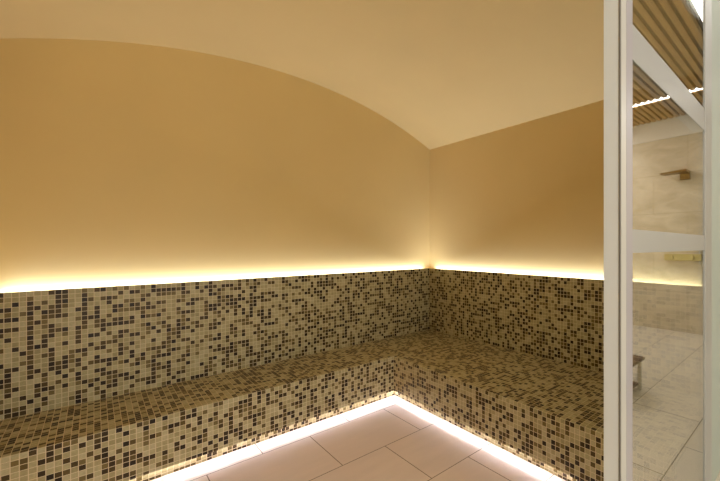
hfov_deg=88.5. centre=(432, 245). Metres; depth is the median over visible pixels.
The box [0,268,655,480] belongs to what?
bench
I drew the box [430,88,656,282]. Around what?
wall
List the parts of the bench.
panel, backrest, seat, panel, backrest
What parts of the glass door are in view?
rail, rail, glass pane, glass pane, glass pane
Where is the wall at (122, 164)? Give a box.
[0,38,429,292]
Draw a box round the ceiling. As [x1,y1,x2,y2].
[0,0,642,149]
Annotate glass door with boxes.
[604,0,711,480]
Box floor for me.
[150,395,565,480]
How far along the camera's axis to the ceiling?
2.53 m
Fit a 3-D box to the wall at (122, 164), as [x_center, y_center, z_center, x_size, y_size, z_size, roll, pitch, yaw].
[-1.303,-0.096,3.186,3.350,2.792,0.120,0,0,-43]
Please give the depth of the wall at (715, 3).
2.01 m
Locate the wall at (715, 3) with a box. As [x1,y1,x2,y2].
[712,0,719,480]
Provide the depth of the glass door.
1.36 m
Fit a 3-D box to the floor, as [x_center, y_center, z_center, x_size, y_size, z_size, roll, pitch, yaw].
[-0.363,1.350,2.179,3.550,0.100,2.835,0,0,-43]

